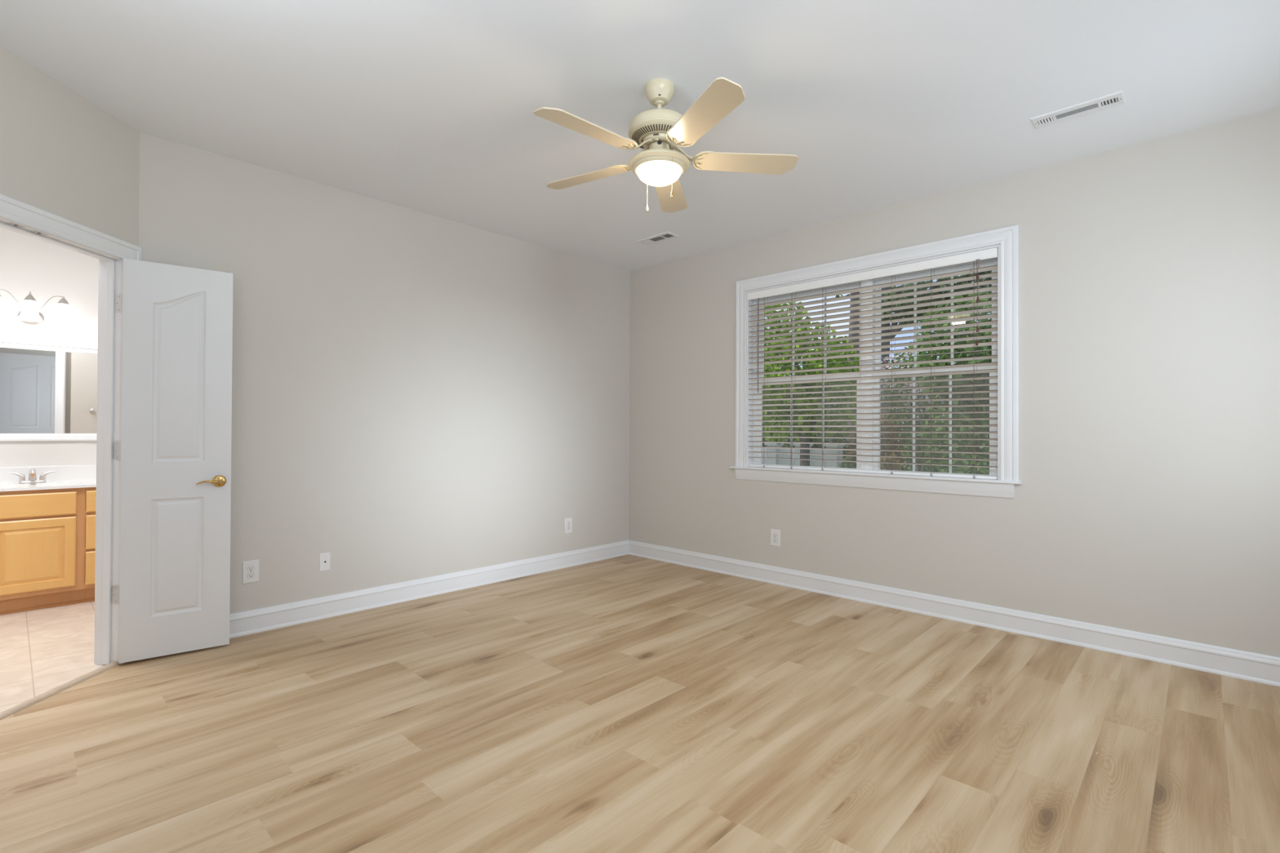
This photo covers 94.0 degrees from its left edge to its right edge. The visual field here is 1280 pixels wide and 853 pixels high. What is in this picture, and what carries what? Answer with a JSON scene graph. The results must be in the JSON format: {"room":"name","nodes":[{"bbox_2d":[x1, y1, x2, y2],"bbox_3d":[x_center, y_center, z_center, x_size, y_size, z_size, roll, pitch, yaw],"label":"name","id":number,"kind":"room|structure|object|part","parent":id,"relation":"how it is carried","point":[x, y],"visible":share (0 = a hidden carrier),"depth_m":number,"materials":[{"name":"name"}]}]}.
{"room":"empty bedroom","nodes":[
{"label":"empty bedroom","id":0,"kind":"room"},
{"bbox_2d":[0,226,98,467],"bbox_3d":[-4.467,-0.170,4.165,0.120,2.743,2.650,0,-1,43],"label":"wall","id":1,"kind":"structure","parent":0,"point":[48,270],"depth_m":4.29,"materials":[{"name":"white paint"}]},
{"bbox_2d":[0,288,75,325],"bbox_3d":[-4.247,-0.830,4.156,0.214,0.229,0.460,0,-1,43],"label":"vanity light","id":2,"kind":"object","parent":1,"relation":"attached to","point":[29,315],"visible":1,"depth_m":4.18,"materials":[{"name":"white glass"}]},
{"bbox_3d":[-4.348,-0.812,4.023,0.128,0.138,0.128,0,-1,43],"label":"lamp shade","id":3,"kind":"part","parent":2,"relation":"part of","materials":[{"name":"white glass"}]},
{"bbox_3d":[-4.317,-0.858,4.109,0.020,0.151,0.185,0,0,16],"label":"arm","id":4,"kind":"part","parent":2,"relation":"part of","materials":[{"name":"silver metal"}]},
{"bbox_3d":[-4.217,-0.805,4.126,0.128,0.138,0.128,0,-1,43],"label":"lamp shade","id":5,"kind":"part","parent":2,"relation":"part of","materials":[{"name":"white glass"}]},
{"bbox_3d":[-4.200,-0.857,4.234,0.172,0.151,0.019,0,0,-17],"label":"arm","id":6,"kind":"part","parent":2,"relation":"part of","materials":[{"name":"silver metal"}]},
{"bbox_3d":[-4.121,-0.809,4.264,0.128,0.138,0.128,0,-1,43],"label":"lamp shade","id":7,"kind":"part","parent":2,"relation":"part of","materials":[{"name":"white glass"}]},
{"bbox_2d":[0,464,96,483],"bbox_3d":[-4.312,0.341,4.226,0.020,0.113,1.240,0,-1,43],"label":"backsplash","id":8,"kind":"structure","parent":1,"relation":"attached to","point":[66,473],"depth_m":4.31,"materials":[{"name":"white stone"}]},
{"bbox_2d":[0,339,97,441],"bbox_3d":[-4.310,-0.248,4.225,0.024,0.706,1.450,0,-1,43],"label":"framed mirror","id":9,"kind":"object","parent":1,"relation":"attached to","point":[48,391],"visible":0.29,"depth_m":4.29,"materials":[{"name":"white paint"}]},
{"bbox_2d":[0,600,106,712],"bbox_3d":[-3.357,1.208,3.102,2.950,0.020,2.450,0,-1,43],"label":"floor","id":10,"kind":"structure","parent":0,"point":[42,651],"depth_m":3.20,"materials":[{"name":"beige tile"}]},
{"bbox_2d":[0,486,96,615],"bbox_3d":[-4.119,0.807,4.039,0.552,0.790,1.200,0,-1,43],"label":"vanity cabinet","id":11,"kind":"object","parent":10,"relation":"on","point":[47,537],"visible":0.59,"depth_m":3.91,"materials":[{"name":"brown wood"}]},
{"bbox_3d":[-3.925,0.834,3.856,0.018,0.464,0.406,0,-1,43],"label":"door","id":12,"kind":"part","parent":11,"relation":"part of","materials":[{"name":"brown wood"}]},
{"bbox_3d":[-3.923,0.510,3.859,0.018,0.150,0.406,0,-1,43],"label":"drawer","id":13,"kind":"part","parent":11,"relation":"part of","materials":[{"name":"brown wood"}]},
{"bbox_2d":[0,464,96,491],"bbox_3d":[-4.116,0.395,4.041,0.560,0.223,1.240,0,-1,43],"label":"countertop","id":14,"kind":"structure","parent":11,"relation":"on","point":[64,477],"depth_m":4.20,"materials":[{"name":"white stone"}]},
{"bbox_2d":[8,468,55,484],"bbox_3d":[-4.202,0.340,4.128,0.166,0.103,0.160,0,0,-3],"label":"faucet","id":15,"kind":"object","parent":14,"relation":"on","point":[32,478],"visible":1,"depth_m":4.11,"materials":[{"name":"white metal"}]},
{"bbox_3d":[-4.257,0.345,4.080,0.034,0.068,0.079,0,-1,43],"label":"handle","id":16,"kind":"part","parent":15,"relation":"part of","materials":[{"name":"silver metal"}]},
{"bbox_3d":[-4.177,0.334,4.104,0.140,0.091,0.044,0,-1,43],"label":"spout","id":17,"kind":"part","parent":15,"relation":"part of","materials":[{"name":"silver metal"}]},
{"bbox_3d":[-4.207,0.383,4.133,0.052,0.018,0.136,0,-1,43],"label":"plate","id":18,"kind":"part","parent":15,"relation":"part of","materials":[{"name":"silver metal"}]},
{"bbox_3d":[-4.157,0.346,4.186,0.034,0.068,0.079,0,-1,43],"label":"handle","id":19,"kind":"part","parent":15,"relation":"part of","materials":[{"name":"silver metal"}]},
{"bbox_3d":[-3.644,0.962,4.153,0.018,0.224,0.316,0,-1,43],"label":"drawer","id":20,"kind":"part","parent":11,"relation":"part of","materials":[{"name":"brown wood"}]},
{"bbox_3d":[-3.643,0.719,4.155,0.018,0.232,0.316,0,-1,43],"label":"drawer","id":21,"kind":"part","parent":11,"relation":"part of","materials":[{"name":"brown wood"}]},
{"bbox_3d":[-3.642,0.510,4.156,0.018,0.146,0.316,0,-1,43],"label":"drawer","id":22,"kind":"part","parent":11,"relation":"part of","materials":[{"name":"brown wood"}]},
{"bbox_2d":[0,662,119,719],"bbox_3d":[-2.635,1.190,2.548,0.046,0.016,0.922,0,0,-2],"label":"threshold","id":23,"kind":"object","parent":10,"relation":"on","point":[36,700],"visible":1,"depth_m":2.68,"materials":[{"name":"brown wood"}]},
{"bbox_2d":[0,45,139,246],"bbox_3d":[-2.667,-0.174,2.559,0.114,2.743,1.110,0,0,-2],"label":"wall","id":24,"kind":"structure","parent":0,"point":[62,154],"depth_m":2.70,"materials":[{"name":"paint"}]},
{"bbox_2d":[0,193,232,664],"bbox_3d":[-2.513,0.129,2.530,0.516,2.139,1.550,0,0,1],"label":"door","id":25,"kind":"structure","parent":24,"relation":"in","point":[164,433],"depth_m":3.08,"materials":[{"name":"white paint"}]},
{"bbox_3d":[-2.623,-0.847,2.508,0.025,0.002,0.056,0,0,-2],"label":"strike plate","id":26,"kind":"part","parent":25,"relation":"part of","materials":[{"name":"silver metal"}]},
{"bbox_3d":[-2.626,-0.846,2.608,0.025,0.002,0.056,0,0,-2],"label":"strike plate","id":27,"kind":"part","parent":25,"relation":"part of","materials":[{"name":"silver metal"}]},
{"bbox_3d":[-2.604,0.128,2.556,0.796,2.139,0.796,0,-1,43],"label":"casing","id":28,"kind":"part","parent":25,"relation":"part of","materials":[{"name":"white paint"}]},
{"bbox_3d":[-2.735,0.128,2.553,0.019,2.139,1.112,0,0,-2],"label":"casing","id":29,"kind":"part","parent":25,"relation":"part of","materials":[{"name":"white paint"}]},
{"bbox_3d":[-2.298,0.296,3.186,0.043,0.024,0.117,0,-1,43],"label":"lever","id":30,"kind":"part","parent":25,"relation":"part of","materials":[{"name":"gold metal"}]},
{"bbox_2d":[138,132,630,613],"bbox_3d":[-1.367,-0.153,4.532,0.114,2.743,3.882,0,-1,43],"label":"wall","id":31,"kind":"structure","parent":0,"point":[415,394],"depth_m":4.10,"materials":[{"name":"paint"}]},
{"bbox_2d":[242,560,258,584],"bbox_3d":[-2.271,0.848,3.482,0.008,0.130,0.084,0,-1,43],"label":"wall outlet","id":32,"kind":"object","parent":31,"relation":"attached to","point":[250,568],"visible":1,"depth_m":3.48,"materials":[{"name":"white plastic"}]},
{"bbox_2d":[247,572,254,577],"bbox_3d":[-2.269,0.868,3.481,0.001,0.031,0.037,0,-1,43],"label":"receptacle","id":33,"kind":"object","parent":32,"relation":"attached to","point":[250,575],"depth_m":3.48,"materials":[{"name":"white plastic"}]},
{"bbox_2d":[247,565,254,571],"bbox_3d":[-2.269,0.829,3.481,0.001,0.031,0.037,0,-1,43],"label":"receptacle","id":34,"kind":"object","parent":32,"relation":"attached to","point":[250,568],"depth_m":3.48,"materials":[{"name":"white plastic"}]},
{"bbox_2d":[319,552,330,571],"bbox_3d":[-1.992,0.857,3.776,0.010,0.112,0.066,0,-1,43],"label":"cable jack plate","id":35,"kind":"object","parent":31,"relation":"attached to","point":[324,558],"visible":1,"depth_m":3.77,"materials":[{"name":"white plastic"}]},
{"bbox_2d":[229,540,628,638],"bbox_3d":[-1.366,1.151,4.432,0.019,0.134,3.683,0,-1,43],"label":"baseboard","id":36,"kind":"structure","parent":31,"relation":"attached to","point":[261,620],"depth_m":4.14,"materials":[{"name":"white paint"}]},
{"bbox_2d":[564,517,572,533],"bbox_3d":[-0.625,0.869,5.227,0.008,0.130,0.080,0,-1,43],"label":"wall outlet","id":37,"kind":"object","parent":31,"relation":"attached to","point":[568,522],"visible":1,"depth_m":5.22,"materials":[{"name":"white plastic"}]},
{"bbox_2d":[0,554,1279,852],"bbox_3d":[0.033,1.210,2.577,4.600,0.001,4.460,0,-1,43],"label":"floor","id":38,"kind":"structure","parent":0,"point":[625,704],"depth_m":2.29,"materials":[{"name":"brown wood"}]},
{"bbox_2d":[0,0,1279,271],"bbox_3d":[-1.004,-1.635,2.943,7.200,0.200,6.000,0,-1,43],"label":"ceiling","id":39,"kind":"structure","parent":0,"point":[425,106],"depth_m":2.67,"materials":[{"name":"white paint"}]},
{"bbox_2d":[636,231,679,244],"bbox_3d":[0.141,-1.512,4.807,0.338,0.008,0.142,0,-1,43],"label":"ceiling vent","id":40,"kind":"object","parent":39,"relation":"in","point":[664,236],"visible":1,"depth_m":4.80,"materials":[{"name":"white metal"}]},
{"bbox_2d":[533,76,798,212],"bbox_3d":[0.055,-1.261,2.681,1.216,0.542,1.192,0,-1,43],"label":"ceiling fan","id":41,"kind":"object","parent":39,"relation":"hanging from","point":[658,131],"visible":1,"depth_m":2.62,"materials":[{"name":"beige metal"}]},
{"bbox_3d":[-0.215,-1.210,2.417,0.440,0.034,0.138,1,-1,-40],"label":"blade","id":42,"kind":"part","parent":41,"relation":"part of","materials":[{"name":"beige wood"}]},
{"bbox_3d":[-0.268,-1.207,2.893,0.446,0.034,0.138,0,-1,32],"label":"blade","id":43,"kind":"part","parent":41,"relation":"part of","materials":[{"name":"beige wood"}]},
{"bbox_3d":[0.086,-1.126,2.689,0.202,0.063,0.202,0,-1,43],"label":"lamp shade","id":44,"kind":"part","parent":41,"relation":"part of","materials":[{"name":"white glass"}]},
{"bbox_3d":[0.154,-1.203,3.102,0.138,0.034,0.464,0,0,12],"label":"blade","id":45,"kind":"part","parent":41,"relation":"part of","materials":[{"name":"beige wood"}]},
{"bbox_3d":[0.140,-1.100,2.581,0.014,0.170,0.014,0,-1,43],"label":"pull chain","id":46,"kind":"part","parent":41,"relation":"part of","materials":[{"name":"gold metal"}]},
{"bbox_3d":[0.255,-1.209,2.315,0.138,0.034,0.450,0,0,-22],"label":"blade","id":47,"kind":"part","parent":41,"relation":"part of","materials":[{"name":"beige wood"}]},
{"bbox_3d":[0.493,-1.204,2.734,0.446,0.034,0.138,0,0,-4],"label":"blade","id":48,"kind":"part","parent":41,"relation":"part of","materials":[{"name":"beige wood"}]},
{"bbox_2d":[1030,90,1125,128],"bbox_3d":[2.102,-1.517,2.872,0.356,0.008,0.132,0,-1,43],"label":"ceiling vent","id":49,"kind":"object","parent":39,"relation":"in","point":[1052,117],"visible":1,"depth_m":2.86,"materials":[{"name":"white metal"}]},
{"bbox_2d":[628,107,1279,657],"bbox_3d":[1.679,-0.141,4.216,4.750,2.743,0.160,0,-1,43],"label":"wall","id":50,"kind":"structure","parent":0,"point":[1147,499],"depth_m":3.35,"materials":[{"name":"paint"}]},
{"bbox_2d":[770,528,780,546],"bbox_3d":[1.059,0.873,4.674,0.086,0.131,0.008,0,-1,43],"label":"wall outlet","id":51,"kind":"object","parent":50,"relation":"attached to","point":[775,534],"visible":1,"depth_m":4.67,"materials":[{"name":"white plastic"}]},
{"bbox_2d":[729,224,1021,497],"bbox_3d":[1.567,-0.386,4.309,2.063,1.634,0.213,0,-1,43],"label":"window","id":52,"kind":"structure","parent":50,"relation":"in","point":[1007,237],"depth_m":4.11,"materials":[{"name":"white paint"}]},
{"bbox_3d":[1.289,-0.030,4.617,0.881,0.701,0.026,0,-1,43],"label":"sash","id":53,"kind":"part","parent":52,"relation":"part of","materials":[{"name":"white plastic"}]},
{"bbox_3d":[1.312,-0.691,4.643,0.881,0.702,0.024,0,-1,43],"label":"sash","id":54,"kind":"part","parent":52,"relation":"part of","materials":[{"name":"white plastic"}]},
{"bbox_2d":[747,247,997,479],"bbox_3d":[1.543,-0.382,4.266,1.787,1.416,0.081,0,-1,43],"label":"window blind","id":55,"kind":"object","parent":52,"relation":"attached to","point":[992,253],"visible":0.98,"depth_m":4.14,"materials":[{"name":"white plastic"}]},
{"bbox_3d":[1.548,0.317,4.269,1.781,0.018,0.046,0,-1,43],"label":"rail","id":56,"kind":"part","parent":55,"relation":"part of","materials":[{"name":"white plastic"}]},
{"bbox_3d":[2.093,-0.785,3.711,0.089,0.516,0.012,0,-1,43],"label":"lift cord","id":57,"kind":"part","parent":55,"relation":"part of","materials":[{"name":"white fabric"}]},
{"bbox_3d":[1.538,0.336,4.276,2.063,0.018,0.138,0,-1,43],"label":"sill","id":58,"kind":"part","parent":52,"relation":"part of","materials":[{"name":"white paint"}]},
{"bbox_3d":[1.610,-0.383,4.336,1.791,1.421,0.065,0,-1,43],"label":"frame","id":59,"kind":"part","parent":52,"relation":"part of","materials":[{"name":"white plastic"}]},
{"bbox_3d":[1.950,-0.032,3.993,0.770,0.701,0.026,0,-1,43],"label":"sash","id":60,"kind":"part","parent":52,"relation":"part of","materials":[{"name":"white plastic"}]},
{"bbox_3d":[1.973,-0.693,4.019,0.770,0.702,0.024,0,-1,43],"label":"sash","id":61,"kind":"part","parent":52,"relation":"part of","materials":[{"name":"white plastic"}]},
{"bbox_2d":[628,540,1279,687],"bbox_3d":[1.557,1.162,4.192,4.600,0.134,0.019,0,-1,43],"label":"baseboard","id":62,"kind":"structure","parent":50,"relation":"attached to","point":[1233,663],"depth_m":3.58,"materials":[{"name":"white paint"}]},
{"label":"outside","id":63,"kind":"structure","parent":0,"visible":0},
{"bbox_2d":[782,443,989,471],"bbox_3d":[23.978,2.136,31.299,120.000,0.300,69.800,0,-1,43],"label":"ground","id":64,"kind":"structure","parent":63,"point":[787,443],"depth_m":37.45,"materials":[{"name":"green plant"}]},
{"bbox_2d":[762,407,790,447],"bbox_3d":[3.178,0.584,15.329,1.598,2.382,1.664,0,-1,43],"label":"shrub","id":65,"kind":"object","parent":64,"relation":"on","point":[767,413],"visible":0.03,"depth_m":15.05,"materials":[{"name":"green plant"}]},
{"bbox_2d":[762,374,794,445],"bbox_3d":[7.211,-0.597,33.270,3.667,5.043,3.513,0,-1,43],"label":"broadleaf tree","id":66,"kind":"object","parent":64,"relation":"on","point":[783,375],"visible":0.02,"depth_m":32.59,"materials":[{"name":"green plant"}]},
{"bbox_2d":[762,443,844,467],"bbox_3d":[3.271,1.059,13.150,2.426,1.390,0.340,0,-1,43],"label":"wall","id":67,"kind":"structure","parent":64,"relation":"on","point":[767,461],"depth_m":12.82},
{"bbox_3d":[3.271,1.114,13.149,2.126,1.280,0.160,0,-1,43],"label":"panel","id":68,"kind":"part","parent":67,"relation":"part of","materials":[{"name":"white"}]},
{"bbox_2d":[762,302,859,466],"bbox_3d":[2.808,-0.423,10.765,2.683,4.316,2.240,0,-1,43],"label":"maple tree","id":69,"kind":"object","parent":64,"relation":"on","point":[802,463],"visible":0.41,"depth_m":10.32,"materials":[{"name":"green plant"}]},
{"bbox_2d":[787,410,853,466],"bbox_3d":[4.303,0.618,14.270,1.556,2.309,1.623,0,-1,43],"label":"shrub","id":70,"kind":"object","parent":64,"relation":"on","point":[814,440],"visible":0.09,"depth_m":13.94,"materials":[{"name":"green plant"}]},
{"bbox_2d":[808,342,847,448],"bbox_3d":[8.409,-0.957,25.237,3.681,5.653,3.556,0,-1,43],"label":"broadleaf tree","id":71,"kind":"object","parent":64,"relation":"on","point":[841,405],"visible":0.02,"depth_m":24.63,"materials":[{"name":"green plant"}]},
{"bbox_2d":[835,291,859,468],"bbox_3d":[6.705,-3.685,19.374,3.050,11.009,3.066,0,-1,43],"label":"pine tree","id":72,"kind":"object","parent":64,"relation":"on","point":[850,423],"visible":0.02,"depth_m":18.98,"materials":[{"name":"green plant"}]},
{"bbox_2d":[839,457,856,468],"bbox_3d":[4.051,1.164,11.468,0.603,1.171,0.638,0,-1,43],"label":"shrub","id":73,"kind":"object","parent":64,"relation":"on","point":[844,464],"visible":0.09,"depth_m":11.40,"materials":[{"name":"green plant"}]},
{"bbox_2d":[847,408,910,471],"bbox_3d":[5.172,0.667,12.900,1.319,2.199,1.460,0,-1,43],"label":"shrub","id":74,"kind":"object","parent":64,"relation":"on","point":[887,428],"visible":0.15,"depth_m":12.74,"materials":[{"name":"green plant"}]},
{"bbox_3d":[5.203,0.870,12.924,0.723,1.792,0.775,0,-1,43],"label":"stem","id":75,"kind":"part","parent":74,"relation":"part of","materials":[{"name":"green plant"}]},
{"bbox_2d":[880,453,908,471],"bbox_3d":[3.461,1.044,8.471,0.875,1.361,0.846,0,-1,43],"label":"shrub","id":76,"kind":"object","parent":64,"relation":"on","point":[896,467],"visible":0.03,"depth_m":8.31,"materials":[{"name":"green plant"}]},
{"bbox_2d":[889,346,946,466],"bbox_3d":[12.691,-0.914,28.061,3.634,5.650,3.559,0,-1,43],"label":"broadleaf tree","id":77,"kind":"object","parent":64,"relation":"on","point":[905,348],"visible":0.03,"depth_m":27.74,"materials":[{"name":"green plant"}]},
{"bbox_2d":[880,346,967,471],"bbox_3d":[4.925,0.137,10.479,1.484,3.210,1.324,0,-1,43],"label":"crape myrtle","id":78,"kind":"object","parent":64,"relation":"on","point":[918,467],"visible":0.24,"depth_m":10.49,"materials":[{"name":"green plant"}]},
{"bbox_2d":[880,270,991,459],"bbox_3d":[6.413,-3.476,14.112,4.302,10.508,2.844,0,-1,43],"label":"pine tree","id":79,"kind":"object","parent":64,"relation":"on","point":[882,356],"visible":0.1,"depth_m":13.48,"materials":[{"name":"green plant"}]},
{"bbox_2d":[906,408,966,471],"bbox_3d":[5.991,0.671,11.852,1.415,2.182,1.304,0,0,-25],"label":"shrub","id":80,"kind":"object","parent":64,"relation":"on","point":[925,469],"visible":0.02,"depth_m":11.88,"materials":[{"name":"green plant"}]},
{"bbox_2d":[907,285,991,473],"bbox_3d":[4.622,-0.093,8.207,1.721,3.636,1.560,0,-1,43],"label":"broadleaf tree","id":81,"kind":"object","parent":64,"relation":"on","point":[979,348],"visible":0.34,"depth_m":8.06,"materials":[{"name":"green plant"}]},
{"bbox_2d":[937,453,989,475],"bbox_3d":[4.000,1.012,7.261,0.872,1.414,0.898,0,0,-8],"label":"shrub","id":82,"kind":"object","parent":64,"relation":"on","point":[980,470],"visible":0.08,"depth_m":7.23,"materials":[{"name":"green plant"}]},
{"bbox_2d":[946,318,991,454],"bbox_3d":[12.781,-1.064,21.181,3.637,5.848,3.496,0,-1,43],"label":"broadleaf tree","id":83,"kind":"object","parent":64,"relation":"on","point":[955,362],"visible":0.02,"depth_m":20.71,"materials":[{"name":"green plant"}]}
]}

